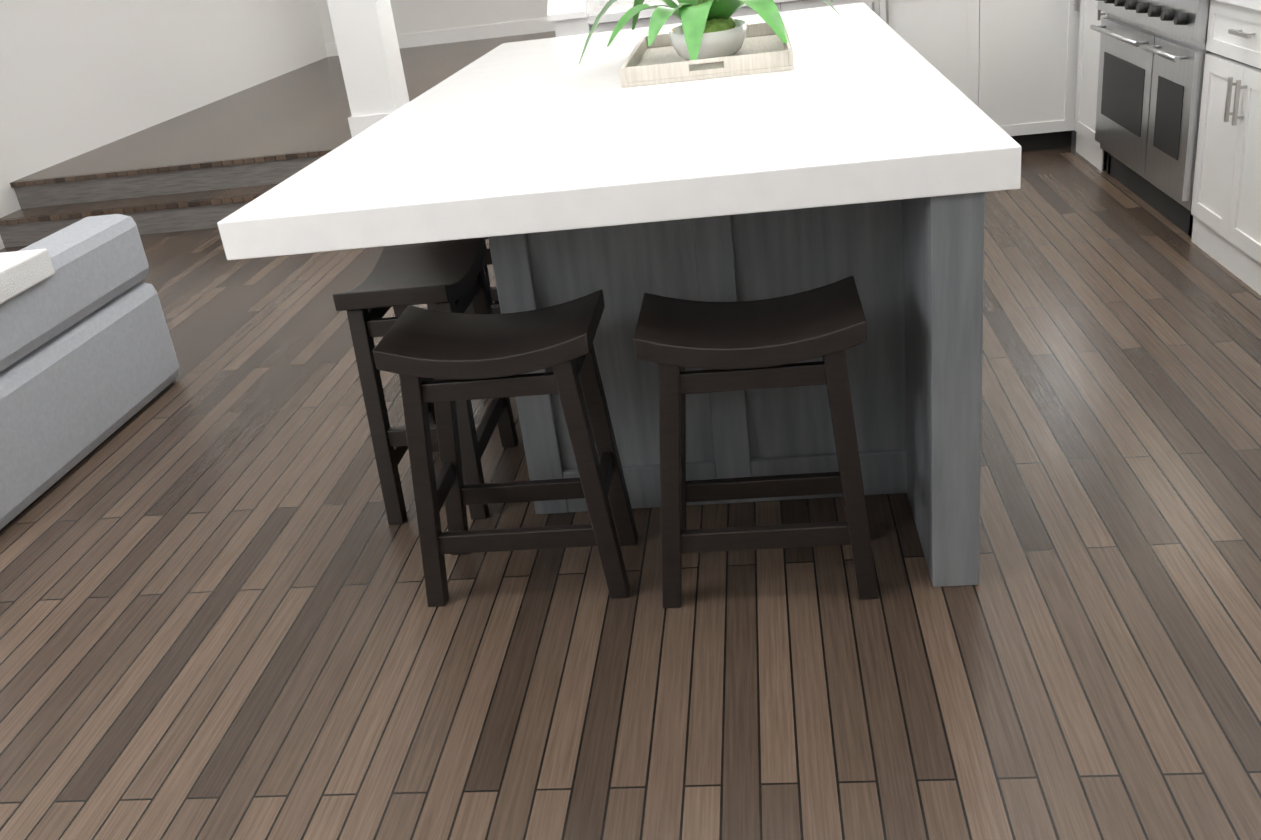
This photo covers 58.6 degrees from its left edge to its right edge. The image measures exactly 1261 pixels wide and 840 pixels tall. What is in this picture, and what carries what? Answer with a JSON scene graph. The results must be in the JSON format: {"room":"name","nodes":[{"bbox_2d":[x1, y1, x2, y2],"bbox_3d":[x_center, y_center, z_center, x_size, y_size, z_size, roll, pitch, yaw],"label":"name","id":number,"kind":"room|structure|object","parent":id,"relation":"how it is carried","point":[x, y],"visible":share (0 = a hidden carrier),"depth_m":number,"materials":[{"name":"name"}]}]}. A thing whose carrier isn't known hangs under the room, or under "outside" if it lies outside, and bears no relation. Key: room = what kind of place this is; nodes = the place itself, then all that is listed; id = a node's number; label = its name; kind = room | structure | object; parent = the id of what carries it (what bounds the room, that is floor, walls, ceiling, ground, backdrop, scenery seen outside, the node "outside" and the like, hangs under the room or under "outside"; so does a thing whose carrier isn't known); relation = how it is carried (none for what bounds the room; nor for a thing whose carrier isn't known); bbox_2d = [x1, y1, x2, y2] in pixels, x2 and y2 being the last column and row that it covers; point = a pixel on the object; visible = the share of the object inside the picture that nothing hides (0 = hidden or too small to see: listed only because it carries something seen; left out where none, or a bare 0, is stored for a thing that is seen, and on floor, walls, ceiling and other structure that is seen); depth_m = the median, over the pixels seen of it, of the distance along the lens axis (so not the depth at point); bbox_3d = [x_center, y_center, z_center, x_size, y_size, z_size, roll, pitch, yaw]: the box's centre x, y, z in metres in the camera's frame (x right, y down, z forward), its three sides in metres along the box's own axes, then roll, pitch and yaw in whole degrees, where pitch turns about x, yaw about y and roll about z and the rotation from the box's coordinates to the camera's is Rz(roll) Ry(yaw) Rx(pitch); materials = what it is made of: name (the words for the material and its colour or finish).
{"room":"kitchen","nodes":[
{"label":"kitchen","id":0,"kind":"room"},
{"bbox_2d":[0,0,327,249],"bbox_3d":[-4.124,-2.350,5.878,0.200,3.380,13.400,-4,25,7],"label":"wall","id":1,"kind":"structure","parent":0,"point":[78,77],"depth_m":8.21,"materials":[{"name":"white paint"}]},
{"bbox_2d":[0,31,555,247],"bbox_3d":[-0.051,-2.741,9.184,7.050,0.420,6.375,-4,25,7],"label":"steps","id":2,"kind":"structure","parent":0,"point":[211,165],"depth_m":7.02,"materials":[{"name":"brown wood"}]},
{"bbox_2d":[327,0,408,137],"bbox_3d":[-1.633,-2.901,6.303,0.320,2.610,0.320,-4,25,7],"label":"column","id":3,"kind":"structure","parent":2,"relation":"on","point":[366,39],"depth_m":6.54,"materials":[{"name":"white paint"}]},
{"bbox_2d":[316,0,554,56],"bbox_3d":[0.054,-5.372,11.330,7.050,3.380,0.260,-4,25,7],"label":"wall","id":4,"kind":"structure","parent":0,"point":[417,23],"depth_m":11.96,"materials":[{"name":"white paint"}]},
{"bbox_2d":[547,0,649,36],"bbox_3d":[1.279,-2.069,6.125,3.307,1.262,0.800,-4,25,7],"label":"wall","id":5,"kind":"structure","parent":0,"point":[569,17],"depth_m":5.89,"materials":[{"name":"white paint"}]},
{"bbox_2d":[0,130,1260,839],"bbox_3d":[-0.597,0.071,3.590,7.050,0.080,7.460,-4,25,7],"label":"floor","id":6,"kind":"structure","parent":0,"point":[220,618],"depth_m":2.50,"materials":[{"name":"brown wood"}]},
{"bbox_2d":[0,214,178,529],"bbox_3d":[-2.412,-0.152,3.658,1.270,0.685,1.355,-4,25,7],"label":"sofa","id":7,"kind":"object","parent":6,"relation":"on","point":[89,363],"visible":1,"depth_m":3.64,"materials":[{"name":"grey fabric"}]},
{"bbox_2d":[0,248,54,367],"bbox_3d":[-1.974,-0.330,3.198,0.260,0.085,0.755,-4,25,7],"label":"throw","id":8,"kind":"object","parent":7,"relation":"on","point":[22,273],"depth_m":3.41,"materials":[{"name":"white fabric"}]},
{"bbox_2d":[333,237,517,523],"bbox_3d":[-0.537,-0.122,3.105,0.290,0.654,0.478,-4,25,7],"label":"stool","id":9,"kind":"object","parent":6,"relation":"on","point":[446,276],"visible":0.81,"depth_m":2.97,"materials":[{"name":"brown wood"}]},
{"bbox_2d":[427,237,520,427],"bbox_3d":[-0.456,-0.365,3.615,0.290,0.654,0.478,-4,25,7],"label":"stool","id":10,"kind":"object","parent":6,"relation":"on","point":[487,260],"depth_m":3.50,"materials":[{"name":"brown wood"}]},
{"bbox_2d":[483,265,498,304],"bbox_3d":[-0.402,-0.619,4.156,0.290,0.654,0.478,-4,25,7],"label":"stool","id":11,"kind":"object","parent":6,"relation":"on","point":[493,295],"depth_m":4.01,"materials":[{"name":"brown wood"}]},
{"bbox_2d":[373,289,637,606],"bbox_3d":[-0.267,0.072,2.604,0.478,0.654,0.290,-4,25,7],"label":"stool","id":12,"kind":"object","parent":6,"relation":"on","point":[442,361],"visible":1,"depth_m":2.52,"materials":[{"name":"brown wood"}]},
{"bbox_2d":[590,16,681,32],"bbox_3d":[0.137,-1.812,6.314,0.559,0.906,0.537,-4,25,7],"label":"base cabinet","id":13,"kind":"object","parent":6,"relation":"on","point":[672,19],"depth_m":5.91,"materials":[{"name":"grey wood"}]},
{"bbox_2d":[488,195,984,586],"bbox_3d":[0.137,-0.610,3.713,1.520,0.880,2.950,-4,25,7],"label":"kitchen island","id":14,"kind":"object","parent":6,"relation":"on","point":[917,267],"depth_m":2.69,"materials":[{"name":"grey wood"}]},
{"bbox_2d":[217,3,1021,259],"bbox_3d":[0.080,-1.040,3.506,1.560,0.080,2.970,-4,25,7],"label":"island countertop","id":15,"kind":"structure","parent":14,"relation":"on","point":[526,138],"depth_m":2.43,"materials":[{"name":"white stone"}]},
{"bbox_2d":[578,0,842,87],"bbox_3d":[0.231,-1.468,3.485,0.907,0.677,1.059,-4,25,7],"label":"orchid arrangement","id":16,"kind":"object","parent":15,"relation":"on","point":[707,39],"visible":1,"depth_m":3.36,"materials":[{"name":"green plant"}]},
{"bbox_2d":[668,18,747,62],"bbox_3d":[0.249,-1.198,3.564,0.250,0.095,0.388,-4,25,7],"label":"bowl","id":17,"kind":"object","parent":16,"relation":"on","point":[727,38],"depth_m":3.43,"materials":[{"name":"white ceramic"}]},
{"bbox_2d":[633,276,878,608],"bbox_3d":[0.283,0.056,2.486,0.478,0.654,0.290,-4,25,7],"label":"stool","id":18,"kind":"object","parent":6,"relation":"on","point":[749,345],"visible":1,"depth_m":2.36,"materials":[{"name":"brown wood"}]},
{"bbox_2d":[731,0,895,31],"bbox_3d":[0.849,-1.860,6.220,1.118,0.906,0.537,-4,25,7],"label":"base cabinet","id":19,"kind":"object","parent":6,"relation":"on","point":[885,9],"depth_m":5.78,"materials":[{"name":"grey wood"}]},
{"bbox_2d":[896,0,995,118],"bbox_3d":[1.590,-1.910,6.123,0.618,0.906,0.537,-4,25,7],"label":"base cabinet","id":20,"kind":"object","parent":6,"relation":"on","point":[957,37],"depth_m":5.80,"materials":[{"name":"grey wood"}]},
{"bbox_2d":[992,0,1075,150],"bbox_3d":[2.054,-1.941,6.061,0.559,0.906,0.537,-4,25,7],"label":"base cabinet","id":21,"kind":"object","parent":6,"relation":"on","point":[1023,74],"depth_m":5.83,"materials":[{"name":"grey wood"}]},
{"bbox_2d":[588,0,787,23],"bbox_3d":[1.017,-2.293,5.978,2.452,0.039,0.577,-4,25,7],"label":"countertop","id":22,"kind":"structure","parent":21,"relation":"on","point":[615,12],"depth_m":5.88,"materials":[{"name":"white stone"}]},
{"bbox_2d":[1068,0,1107,170],"bbox_3d":[2.572,-1.746,5.489,0.627,0.906,0.467,-4,25,7],"label":"base cabinet","id":23,"kind":"object","parent":6,"relation":"on","point":[1085,65],"depth_m":5.62,"materials":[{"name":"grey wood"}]},
{"bbox_2d":[1090,0,1210,236],"bbox_3d":[2.435,-1.436,4.709,0.701,1.020,1.216,-4,25,7],"label":"range oven","id":24,"kind":"object","parent":6,"relation":"on","point":[1151,68],"visible":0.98,"depth_m":4.60,"materials":[{"name":"silver metal"}]},
{"bbox_2d":[1191,0,1260,294],"bbox_3d":[2.408,-0.977,3.851,0.627,0.906,0.714,-4,25,7],"label":"base cabinet","id":25,"kind":"object","parent":6,"relation":"on","point":[1226,204],"depth_m":3.94,"materials":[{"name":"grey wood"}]},
{"bbox_2d":[1216,0,1260,11],"bbox_3d":[2.341,-1.403,3.658,0.652,0.039,0.714,-4,25,7],"label":"countertop","id":26,"kind":"structure","parent":25,"relation":"on","point":[1255,5],"depth_m":3.69,"materials":[{"name":"white stone"}]},
{"bbox_2d":[1047,0,1260,294],"bbox_3d":[2.376,-2.381,4.460,0.661,2.947,2.994,-4,25,7],"label":"range","id":27,"kind":"object","parent":26,"relation":"in","point":[1226,195],"depth_m":4.03,"materials":[{"name":"grey metal"}]},
{"bbox_2d":[620,20,794,87],"bbox_3d":[0.256,-1.186,3.613,0.500,0.055,0.820,-4,25,7],"label":"tray","id":28,"kind":"object","parent":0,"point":[760,50],"depth_m":3.28,"materials":[{"name":"beige wood"}]}
]}

